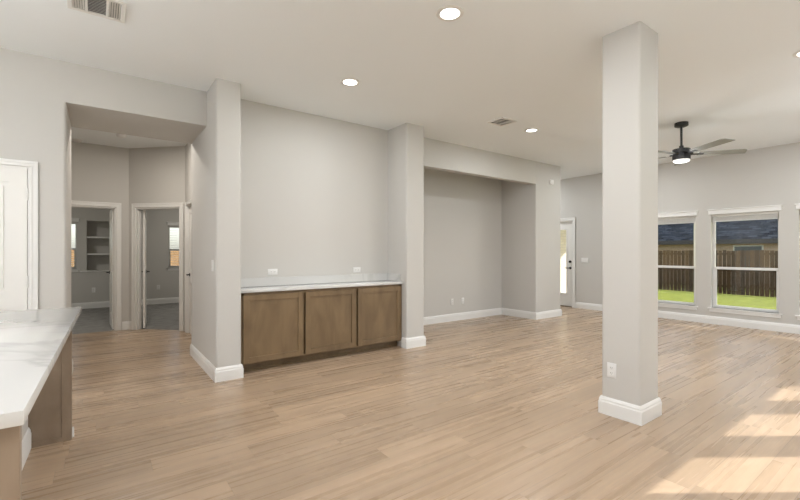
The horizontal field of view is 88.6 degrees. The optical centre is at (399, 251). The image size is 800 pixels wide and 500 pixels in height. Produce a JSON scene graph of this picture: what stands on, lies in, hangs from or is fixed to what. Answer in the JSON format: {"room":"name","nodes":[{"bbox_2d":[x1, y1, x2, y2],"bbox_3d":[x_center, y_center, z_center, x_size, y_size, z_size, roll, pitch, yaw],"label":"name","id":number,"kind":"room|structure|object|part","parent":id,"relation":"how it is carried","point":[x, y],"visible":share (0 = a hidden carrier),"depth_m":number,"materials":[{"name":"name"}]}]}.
{"room":"open-plan living room","nodes":[
{"label":"open-plan living room","id":0,"kind":"room"},
{"bbox_2d":[71,141,128,329],"bbox_3d":[-5.626,-0.220,6.160,2.625,3.040,0.100,0,0,-36],"label":"wall","id":1,"kind":"structure","parent":0,"point":[99,173],"depth_m":6.71,"materials":[{"name":"paint"}]},
{"bbox_2d":[71,200,120,330],"bbox_3d":[-5.237,0.245,6.878,0.902,2.110,0.836,0,0,-36],"label":"door frame","id":2,"kind":"structure","parent":1,"relation":"in","point":[115,212],"depth_m":6.80,"materials":[{"name":"white paint"}]},
{"bbox_2d":[122,321,128,329],"bbox_3d":[-4.587,1.230,6.851,0.093,0.140,0.016,0,0,-36],"label":"baseboard","id":3,"kind":"structure","parent":1,"relation":"attached to","point":[125,323],"depth_m":6.84,"materials":[{"name":"white paint"}]},
{"bbox_2d":[71,207,178,302],"bbox_3d":[-6.752,-0.220,9.868,7.200,3.040,0.200,0,0,-36],"label":"wall","id":4,"kind":"structure","parent":0,"point":[157,227],"depth_m":10.12,"materials":[{"name":"paint"}]},
{"bbox_2d":[71,218,79,271],"bbox_3d":[-7.744,-0.160,9.091,1.020,1.230,0.187,0,0,-36],"label":"window","id":5,"kind":"structure","parent":4,"relation":"in","point":[72,219],"depth_m":9.38,"materials":[{"name":"white plastic"}]},
{"bbox_2d":[71,222,76,268],"bbox_3d":[-7.738,-0.150,9.082,0.904,1.057,0.060,0,0,-36],"label":"window blind","id":6,"kind":"object","parent":5,"relation":"attached to","point":[71,222],"visible":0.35,"depth_m":9.31,"materials":[{"name":"white plastic"}]},
{"bbox_3d":[-7.783,-0.150,9.144,0.920,1.060,0.055,0,0,-36],"label":"frame","id":7,"kind":"part","parent":5,"relation":"part of","materials":[{"name":"white plastic"}]},
{"bbox_3d":[-7.699,-0.729,9.029,1.020,0.093,0.032,0,0,-36],"label":"head trim","id":8,"kind":"part","parent":5,"relation":"part of","materials":[{"name":"white paint"}]},
{"bbox_2d":[71,301,109,308],"bbox_3d":[-8.118,1.230,8.730,3.650,0.140,0.016,0,0,-36],"label":"baseboard","id":9,"kind":"structure","parent":4,"relation":"attached to","point":[104,304],"depth_m":9.47,"materials":[{"name":"white paint"}]},
{"bbox_2d":[80,270,109,271],"bbox_3d":[-7.055,0.445,9.689,0.799,0.027,0.310,0,0,-36],"label":"trim","id":10,"kind":"structure","parent":4,"relation":"attached to","point":[99,270],"depth_m":9.54,"materials":[{"name":"white paint"}]},
{"bbox_2d":[87,221,109,269],"bbox_3d":[-7.070,-0.135,9.833,0.735,1.210,0.120,0,0,-36],"label":"lining","id":11,"kind":"object","parent":4,"relation":"in","point":[94,229],"visible":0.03,"depth_m":9.79,"materials":[{"name":"paint"}]},
{"bbox_2d":[87,253,109,254],"bbox_3d":[-7.007,0.050,9.747,0.693,0.036,0.288,0,0,-36],"label":"wall shelf","id":12,"kind":"object","parent":4,"relation":"attached to","point":[87,253],"visible":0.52,"depth_m":9.55,"materials":[{"name":"white paint"}]},
{"bbox_2d":[87,236,109,238],"bbox_3d":[-7.007,-0.340,9.747,0.693,0.036,0.288,0,0,-36],"label":"wall shelf","id":13,"kind":"object","parent":4,"relation":"attached to","point":[87,236],"visible":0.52,"depth_m":9.60,"materials":[{"name":"white paint"}]},
{"bbox_2d":[142,297,178,304],"bbox_3d":[-5.185,1.230,10.885,3.470,0.140,0.016,0,0,-36],"label":"baseboard","id":14,"kind":"structure","parent":4,"relation":"attached to","point":[174,299],"depth_m":10.30,"materials":[{"name":"white paint"}]},
{"bbox_2d":[167,222,178,270],"bbox_3d":[-5.528,-0.145,10.719,1.020,1.240,0.187,0,0,-36],"label":"window","id":15,"kind":"structure","parent":4,"relation":"in","point":[168,223],"depth_m":10.49,"materials":[{"name":"white plastic"}]},
{"bbox_3d":[-5.513,0.438,10.698,1.010,0.075,0.128,0,0,-36],"label":"sill","id":16,"kind":"part","parent":15,"relation":"part of","materials":[{"name":"white paint"}]},
{"bbox_3d":[-5.482,-0.719,10.657,1.020,0.093,0.032,0,0,-36],"label":"head trim","id":17,"kind":"part","parent":15,"relation":"part of","materials":[{"name":"white paint"}]},
{"bbox_2d":[169,226,178,267],"bbox_3d":[-5.521,-0.136,10.710,0.904,1.067,0.060,0,0,-36],"label":"window blind","id":18,"kind":"object","parent":15,"relation":"attached to","point":[169,226],"visible":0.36,"depth_m":10.51,"materials":[{"name":"white plastic"}]},
{"bbox_3d":[-5.567,-0.135,10.772,0.920,1.070,0.055,0,0,-36],"label":"frame","id":19,"kind":"part","parent":15,"relation":"part of","materials":[{"name":"white plastic"}]},
{"bbox_2d":[72,303,178,333],"bbox_3d":[-5.331,1.362,7.934,7.200,0.116,5.100,0,0,-36],"label":"floor","id":20,"kind":"structure","parent":0,"point":[159,316],"depth_m":7.92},
{"bbox_2d":[129,146,184,330],"bbox_3d":[-4.033,-0.220,6.856,1.040,3.040,0.100,0,0,9],"label":"wall","id":21,"kind":"structure","parent":0,"point":[156,174],"depth_m":6.81,"materials":[{"name":"paint"}]},
{"bbox_2d":[131,203,183,330],"bbox_3d":[-4.256,0.245,7.013,1.500,2.110,0.527,0,0,35],"label":"door","id":22,"kind":"structure","parent":21,"relation":"in","point":[136,209],"depth_m":6.86,"materials":[{"name":"white paint"}]},
{"bbox_2d":[185,143,190,204],"bbox_3d":[-2.967,-0.220,6.084,0.140,3.040,1.820,0,0,-36],"label":"wall","id":23,"kind":"structure","parent":0,"point":[187,146],"depth_m":6.54,"materials":[{"name":"paint"}]},
{"bbox_2d":[185,199,190,333],"bbox_3d":[-3.149,0.250,6.313,0.162,2.100,0.885,0,0,-36],"label":"door","id":24,"kind":"structure","parent":23,"relation":"in","point":[187,206],"depth_m":6.58,"materials":[{"name":"white paint"}]},
{"bbox_2d":[190,344,243,382],"bbox_3d":[-2.357,1.230,5.012,0.277,0.140,2.121,0,0,-36],"label":"baseboard","id":25,"kind":"structure","parent":23,"relation":"attached to","point":[233,372],"depth_m":4.21,"materials":[{"name":"white paint"}]},
{"bbox_2d":[191,127,205,357],"bbox_3d":[-2.015,-0.220,5.096,0.895,3.040,0.900,0,0,-36],"label":"wall","id":26,"kind":"structure","parent":0,"point":[198,147],"depth_m":4.82,"materials":[{"name":"paint"}]},
{"bbox_2d":[206,78,240,367],"bbox_3d":[-1.875,-0.220,4.356,0.245,3.040,0.460,0,0,-36],"label":"column","id":27,"kind":"structure","parent":0,"point":[223,128],"depth_m":4.18,"materials":[{"name":"paint"}]},
{"bbox_2d":[211,260,213,270],"bbox_3d":[-1.930,0.140,4.215,0.010,0.115,0.070,0,0,-36],"label":"light switch","id":28,"kind":"object","parent":27,"relation":"attached to","point":[212,261],"visible":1,"depth_m":4.20,"materials":[{"name":"white plastic"}]},
{"bbox_2d":[0,48,535,308],"bbox_3d":[-2.089,-0.220,5.011,10.965,3.040,0.950,0,0,-36],"label":"wall","id":29,"kind":"structure","parent":0,"point":[314,188],"depth_m":4.80,"materials":[{"name":"paint"}]},
{"bbox_2d":[0,158,37,311],"bbox_3d":[-3.574,0.252,3.425,0.839,2.097,0.188,0,0,-36],"label":"door","id":30,"kind":"structure","parent":29,"relation":"in","point":[18,178],"depth_m":3.56,"materials":[{"name":"white paint"}]},
{"bbox_2d":[268,269,277,274],"bbox_3d":[-1.513,0.236,4.876,0.115,0.070,0.009,0,0,-36],"label":"wall outlet","id":31,"kind":"object","parent":29,"relation":"attached to","point":[270,271],"visible":1,"depth_m":4.87,"materials":[{"name":"white plastic"}]},
{"bbox_2d":[241,273,399,286],"bbox_3d":[-0.946,0.350,5.110,2.141,0.100,0.298,0,0,-36],"label":"backsplash","id":32,"kind":"structure","parent":29,"relation":"attached to","point":[294,280],"depth_m":5.18,"materials":[{"name":"white stone"}]},
{"bbox_2d":[353,267,360,272],"bbox_3d":[-0.584,0.242,5.558,0.115,0.070,0.009,0,0,-36],"label":"wall outlet","id":33,"kind":"object","parent":29,"relation":"attached to","point":[355,269],"visible":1,"depth_m":5.55,"materials":[{"name":"white plastic"}]},
{"bbox_2d":[401,308,561,348],"bbox_3d":[0.892,1.230,8.022,4.297,0.140,3.126,0,0,-36],"label":"baseboard","id":34,"kind":"structure","parent":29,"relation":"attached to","point":[407,343],"depth_m":7.92,"materials":[{"name":"white paint"}]},
{"bbox_2d":[0,0,799,179],"bbox_3d":[-1.342,-1.815,5.839,13.550,0.150,13.600,0,0,-36],"label":"ceiling","id":35,"kind":"structure","parent":0,"point":[728,69],"depth_m":3.73,"materials":[{"name":"paint"}]},
{"bbox_2d":[72,139,82,142],"bbox_3d":[-5.001,-1.721,6.352,0.136,0.038,0.136,0,0,-36],"label":"smoke detector","id":36,"kind":"object","parent":35,"relation":"attached to","point":[74,140],"visible":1,"depth_m":6.32,"materials":[{"name":"white plastic"}]},
{"bbox_2d":[67,0,126,22],"bbox_3d":[-2.132,-1.734,2.885,0.335,0.012,0.295,0,0,-36],"label":"ceiling vent","id":37,"kind":"object","parent":35,"relation":"in","point":[115,10],"visible":1,"depth_m":2.91,"materials":[{"name":"white metal"}]},
{"bbox_2d":[116,134,126,137],"bbox_3d":[-4.139,-1.721,6.092,0.136,0.038,0.136,0,0,-36],"label":"smoke detector","id":38,"kind":"object","parent":35,"relation":"attached to","point":[117,135],"visible":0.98,"depth_m":6.06,"materials":[{"name":"white plastic"}]},
{"bbox_2d":[340,78,359,85],"bbox_3d":[-0.510,-1.734,4.191,0.200,0.009,0.200,0,0,-36],"label":"recessed light","id":39,"kind":"object","parent":35,"relation":"in","point":[345,81],"visible":1,"depth_m":4.18,"materials":[{"name":"white plastic"}]},
{"bbox_2d":[436,5,463,20],"bbox_3d":[0.364,-1.734,2.985,0.200,0.009,0.200,0,0,-36],"label":"recessed light","id":40,"kind":"object","parent":35,"relation":"in","point":[448,12],"visible":1,"depth_m":2.97,"materials":[{"name":"white plastic"}]},
{"bbox_2d":[487,117,516,125],"bbox_3d":[1.359,-1.734,5.465,0.280,0.012,0.260,0,0,-36],"label":"ceiling vent","id":41,"kind":"object","parent":35,"relation":"in","point":[502,121],"visible":1,"depth_m":5.45,"materials":[{"name":"white metal"}]},
{"bbox_2d":[524,128,538,131],"bbox_3d":[1.879,-1.734,5.846,0.200,0.009,0.200,0,0,-36],"label":"recessed light","id":42,"kind":"object","parent":35,"relation":"in","point":[529,129],"visible":1,"depth_m":5.84,"materials":[{"name":"white plastic"}]},
{"bbox_2d":[658,121,746,165],"bbox_3d":[3.749,-1.475,5.545,1.451,0.530,1.429,0,0,-36],"label":"ceiling fan","id":43,"kind":"object","parent":35,"relation":"hanging from","point":[682,154],"visible":0.96,"depth_m":5.43,"materials":[{"name":"black metal"}]},
{"bbox_3d":[3.793,-1.317,5.528,0.208,0.155,0.208,0,0,-36],"label":"motor","id":44,"kind":"part","parent":43,"relation":"part of","materials":[{"name":"black metal"}]},
{"bbox_3d":[3.823,-1.316,5.049,0.128,0.008,0.560,11,-1,-4],"label":"blade","id":45,"kind":"part","parent":43,"relation":"part of","materials":[{"name":"grey wood"}]},
{"bbox_3d":[4.258,-1.316,5.408,0.560,0.008,0.128,0,-11,14],"label":"blade","id":46,"kind":"part","parent":43,"relation":"part of","materials":[{"name":"grey wood"}]},
{"bbox_2d":[792,51,799,57],"bbox_3d":[3.546,-1.734,3.560,0.200,0.009,0.200,0,0,-36],"label":"recessed light","id":47,"kind":"object","parent":35,"relation":"in","point":[796,54],"visible":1,"depth_m":3.60,"materials":[{"name":"white plastic"}]},
{"bbox_2d":[388,123,423,346],"bbox_3d":[-0.154,-0.220,6.106,0.310,3.040,1.245,0,0,-36],"label":"column","id":48,"kind":"structure","parent":0,"point":[406,140],"depth_m":5.61,"materials":[{"name":"paint"}]},
{"bbox_2d":[22,306,799,499],"bbox_3d":[-0.152,1.360,4.219,13.550,0.120,9.580,0,0,-36],"label":"floor","id":49,"kind":"structure","parent":0,"point":[497,407],"depth_m":3.06,"materials":[{"name":"brown wood"}]},
{"bbox_2d":[0,331,73,499],"bbox_3d":[-2.100,0.865,1.629,1.183,0.870,2.297,0,0,-35],"label":"kitchen island","id":50,"kind":"object","parent":49,"relation":"on","point":[49,420],"visible":0.53,"depth_m":2.75,"materials":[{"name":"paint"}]},
{"bbox_3d":[-1.449,0.866,0.703,1.183,0.868,0.032,0,0,-35],"label":"panel","id":51,"kind":"part","parent":50,"relation":"part of","materials":[{"name":"beige wood"}]},
{"bbox_3d":[-1.864,0.865,1.778,0.100,0.870,2.200,0,0,-35],"label":"wall panel","id":52,"kind":"part","parent":50,"relation":"part of","materials":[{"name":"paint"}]},
{"bbox_3d":[-1.818,1.230,1.814,0.016,0.140,2.211,0,0,-35],"label":"baseboard","id":53,"kind":"part","parent":50,"relation":"part of","materials":[{"name":"white paint"}]},
{"bbox_2d":[0,307,80,428],"bbox_3d":[-2.101,0.409,1.615,1.225,0.038,2.335,0,0,-35],"label":"island countertop","id":54,"kind":"structure","parent":50,"relation":"on","point":[31,341],"depth_m":1.61,"materials":[{"name":"white stone"}]},
{"bbox_3d":[-2.418,0.866,2.764,0.324,0.868,0.040,0,0,-35],"label":"panel","id":55,"kind":"part","parent":50,"relation":"part of","materials":[{"name":"beige wood"}]},
{"bbox_2d":[241,284,401,371],"bbox_3d":[-0.931,0.868,5.090,2.141,0.865,0.348,0,0,-36],"label":"base cabinet","id":56,"kind":"object","parent":49,"relation":"on","point":[278,328],"visible":0.93,"depth_m":4.86,"materials":[{"name":"brown wood"}]},
{"bbox_3d":[-1.393,0.827,4.547,0.674,0.730,0.020,0,0,-36],"label":"door","id":57,"kind":"part","parent":56,"relation":"part of","materials":[{"name":"brown wood"}]},
{"bbox_3d":[-0.935,1.288,5.010,2.005,0.021,0.015,0,0,-36],"label":"toe moulding","id":58,"kind":"part","parent":56,"relation":"part of","materials":[{"name":"brown wood"}]},
{"bbox_2d":[241,273,402,292],"bbox_3d":[-0.927,0.367,5.084,2.141,0.134,0.363,0,0,-36],"label":"countertop","id":59,"kind":"structure","parent":56,"relation":"on","point":[267,284],"depth_m":5.06,"materials":[{"name":"white stone"}]},
{"bbox_3d":[-0.828,0.827,4.963,0.674,0.730,0.020,0,0,-36],"label":"door","id":60,"kind":"part","parent":56,"relation":"part of","materials":[{"name":"brown wood"}]},
{"bbox_3d":[-0.262,0.827,5.378,0.674,0.730,0.020,0,0,-36],"label":"door","id":61,"kind":"part","parent":56,"relation":"part of","materials":[{"name":"brown wood"}]},
{"bbox_2d":[424,168,501,316],"bbox_3d":[0.743,-0.220,7.612,3.520,3.040,0.120,0,0,-36],"label":"wall","id":62,"kind":"structure","parent":0,"point":[463,212],"depth_m":7.84,"materials":[{"name":"paint"}]},
{"bbox_2d":[502,162,559,311],"bbox_3d":[2.148,-0.220,9.209,0.835,3.040,2.700,0,0,-36],"label":"wall","id":63,"kind":"structure","parent":0,"point":[530,213],"depth_m":8.15,"materials":[{"name":"paint"}]},
{"bbox_2d":[560,230,565,292],"bbox_3d":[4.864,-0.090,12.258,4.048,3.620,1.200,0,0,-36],"label":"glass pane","id":64,"kind":"structure","parent":0,"point":[562,232],"depth_m":11.23,"materials":[{"name":"glass"}]},
{"bbox_2d":[602,21,657,405],"bbox_3d":[1.849,-0.220,3.298,0.325,3.040,0.297,0,0,-36],"label":"column","id":65,"kind":"structure","parent":0,"point":[629,53],"depth_m":3.19,"materials":[{"name":"paint"}]},
{"bbox_2d":[607,362,615,378],"bbox_3d":[1.677,0.938,3.249,0.009,0.115,0.070,0,0,-36],"label":"wall outlet","id":66,"kind":"object","parent":65,"relation":"attached to","point":[611,367],"visible":1,"depth_m":3.25,"materials":[{"name":"white plastic"}]},
{"bbox_2d":[598,395,661,425],"bbox_3d":[1.849,1.230,3.298,0.357,0.140,0.329,0,0,-36],"label":"baseboard","id":67,"kind":"structure","parent":65,"relation":"attached to","point":[638,415],"depth_m":3.18,"materials":[{"name":"white paint"}]},
{"bbox_2d":[560,142,799,324],"bbox_3d":[5.459,-0.220,7.856,0.200,3.040,8.800,0,0,-36],"label":"wall","id":68,"kind":"structure","parent":0,"point":[766,176],"depth_m":7.48,"materials":[{"name":"paint"}]},
{"bbox_2d":[560,217,574,307],"bbox_3d":[3.850,0.245,10.030,0.219,2.110,1.050,0,0,-36],"label":"door","id":69,"kind":"structure","parent":68,"relation":"in","point":[567,299],"depth_m":9.73,"materials":[{"name":"white paint"}]},
{"bbox_2d":[581,258,587,262],"bbox_3d":[4.220,0.190,9.365,0.010,0.115,0.162,0,0,-36],"label":"light switch","id":70,"kind":"object","parent":68,"relation":"attached to","point":[583,260],"visible":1,"depth_m":9.37,"materials":[{"name":"white plastic"}]},
{"bbox_2d":[658,210,697,309],"bbox_3d":[5.275,0.155,8.040,0.187,1.850,1.025,0,0,-36],"label":"window","id":71,"kind":"structure","parent":68,"relation":"in","point":[682,213],"depth_m":7.87,"materials":[{"name":"white plastic"}]},
{"bbox_2d":[658,216,694,224],"bbox_3d":[5.267,-0.275,8.035,0.067,0.799,0.909,0,0,-36],"label":"window blind","id":72,"kind":"object","parent":71,"relation":"attached to","point":[688,219],"visible":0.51,"depth_m":7.91,"materials":[{"name":"white plastic"}]},
{"bbox_3d":[5.329,0.165,8.080,0.055,1.680,0.925,0,0,-36],"label":"frame","id":73,"kind":"part","parent":71,"relation":"part of","materials":[{"name":"white plastic"}]},
{"bbox_3d":[5.323,0.626,8.075,0.049,0.714,0.861,0,0,-36],"label":"sash","id":74,"kind":"part","parent":71,"relation":"part of","materials":[{"name":"clear glass"}]},
{"bbox_3d":[5.255,1.042,8.025,0.128,0.075,1.015,0,0,-36],"label":"sill","id":75,"kind":"part","parent":71,"relation":"part of","materials":[{"name":"white paint"}]},
{"bbox_3d":[5.213,-0.724,7.995,0.032,0.093,1.025,0,0,-36],"label":"head trim","id":76,"kind":"part","parent":71,"relation":"part of","materials":[{"name":"white paint"}]},
{"bbox_2d":[575,302,799,333],"bbox_3d":[5.971,1.230,6.976,0.016,0.140,6.375,0,0,-36],"label":"baseboard","id":77,"kind":"structure","parent":68,"relation":"attached to","point":[770,326],"depth_m":7.29,"materials":[{"name":"white paint"}]},
{"bbox_2d":[707,204,782,317],"bbox_3d":[5.964,0.155,7.103,0.187,1.850,1.025,0,0,-36],"label":"window","id":78,"kind":"structure","parent":68,"relation":"in","point":[732,310],"depth_m":7.09,"materials":[{"name":"white plastic"}]},
{"bbox_3d":[5.943,1.042,7.088,0.128,0.075,1.015,0,0,-36],"label":"sill","id":79,"kind":"part","parent":78,"relation":"part of","materials":[{"name":"white paint"}]},
{"bbox_3d":[5.901,-0.724,7.057,0.032,0.093,1.025,0,0,-36],"label":"head trim","id":80,"kind":"part","parent":78,"relation":"part of","materials":[{"name":"white paint"}]},
{"bbox_2d":[712,211,778,221],"bbox_3d":[5.956,-0.275,7.097,0.067,0.799,0.909,0,0,-36],"label":"window blind","id":81,"kind":"object","parent":78,"relation":"attached to","point":[770,214],"visible":1,"depth_m":7.06,"materials":[{"name":"white plastic"}]},
{"bbox_3d":[5.959,-0.553,7.100,0.048,0.013,0.901,0,0,-36],"label":"rail","id":82,"kind":"part","parent":81,"relation":"part of","materials":[{"name":"white plastic"}]},
{"bbox_3d":[6.011,0.626,7.138,0.049,0.714,0.861,0,0,-36],"label":"sash","id":83,"kind":"part","parent":78,"relation":"part of","materials":[{"name":"white plastic"}]},
{"bbox_2d":[794,203,799,319],"bbox_3d":[6.652,0.155,6.166,0.187,1.850,1.025,0,0,-36],"label":"window","id":84,"kind":"structure","parent":68,"relation":"in","point":[796,204],"depth_m":6.50,"materials":[{"name":"white plastic"}]},
{"label":"outside","id":85,"kind":"structure","parent":0,"visible":0},
{"bbox_2d":[658,282,775,309],"bbox_3d":[18.986,1.600,32.557,50.850,0.240,90.000,0,0,-36],"label":"lawn","id":86,"kind":"structure","parent":85,"point":[726,299],"depth_m":13.05,"materials":[{"name":"green plant"}]},
{"bbox_2d":[694,223,694,265],"bbox_3d":[7.814,0.095,7.656,3.340,3.150,9.690,0,0,-36],"label":"patio cover","id":87,"kind":"object","parent":86,"relation":"on","point":[694,223],"visible":0.04,"depth_m":10.54,"materials":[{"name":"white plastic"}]},
{"bbox_2d":[658,250,777,296],"bbox_3d":[12.826,0.805,16.865,0.058,1.770,28.000,0,0,-36],"label":"wooden fence","id":88,"kind":"object","parent":86,"relation":"on","point":[735,285],"visible":0.24,"depth_m":16.34,"materials":[{"name":"brown wood"}]},
{"bbox_2d":[658,214,777,286],"bbox_3d":[22.001,-0.800,22.363,10.060,5.040,40.000,0,0,-36],"label":"house","id":89,"kind":"structure","parent":86,"relation":"on","point":[745,235],"depth_m":21.48,"materials":[{"name":"beige brick"}]},
{"bbox_3d":[17.588,0.325,20.735,0.020,1.230,1.080,0,0,-36],"label":"pane","id":90,"kind":"part","parent":89,"relation":"part of","materials":[{"name":"clear glass"}]},
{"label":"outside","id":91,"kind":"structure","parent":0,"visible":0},
{"bbox_3d":[-21.258,1.630,19.779,29.150,0.300,32.950,0,0,-36],"label":"lawn","id":92,"kind":"structure","parent":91,"visible":0},
{"bbox_2d":[71,250,178,266],"bbox_3d":[-4.984,0.805,16.837,27.900,1.770,0.058,0,0,-36],"label":"wooden fence","id":93,"kind":"object","parent":92,"relation":"on","point":[72,251],"visible":0.02,"depth_m":14.54,"materials":[{"name":"brown wood"}]}
]}

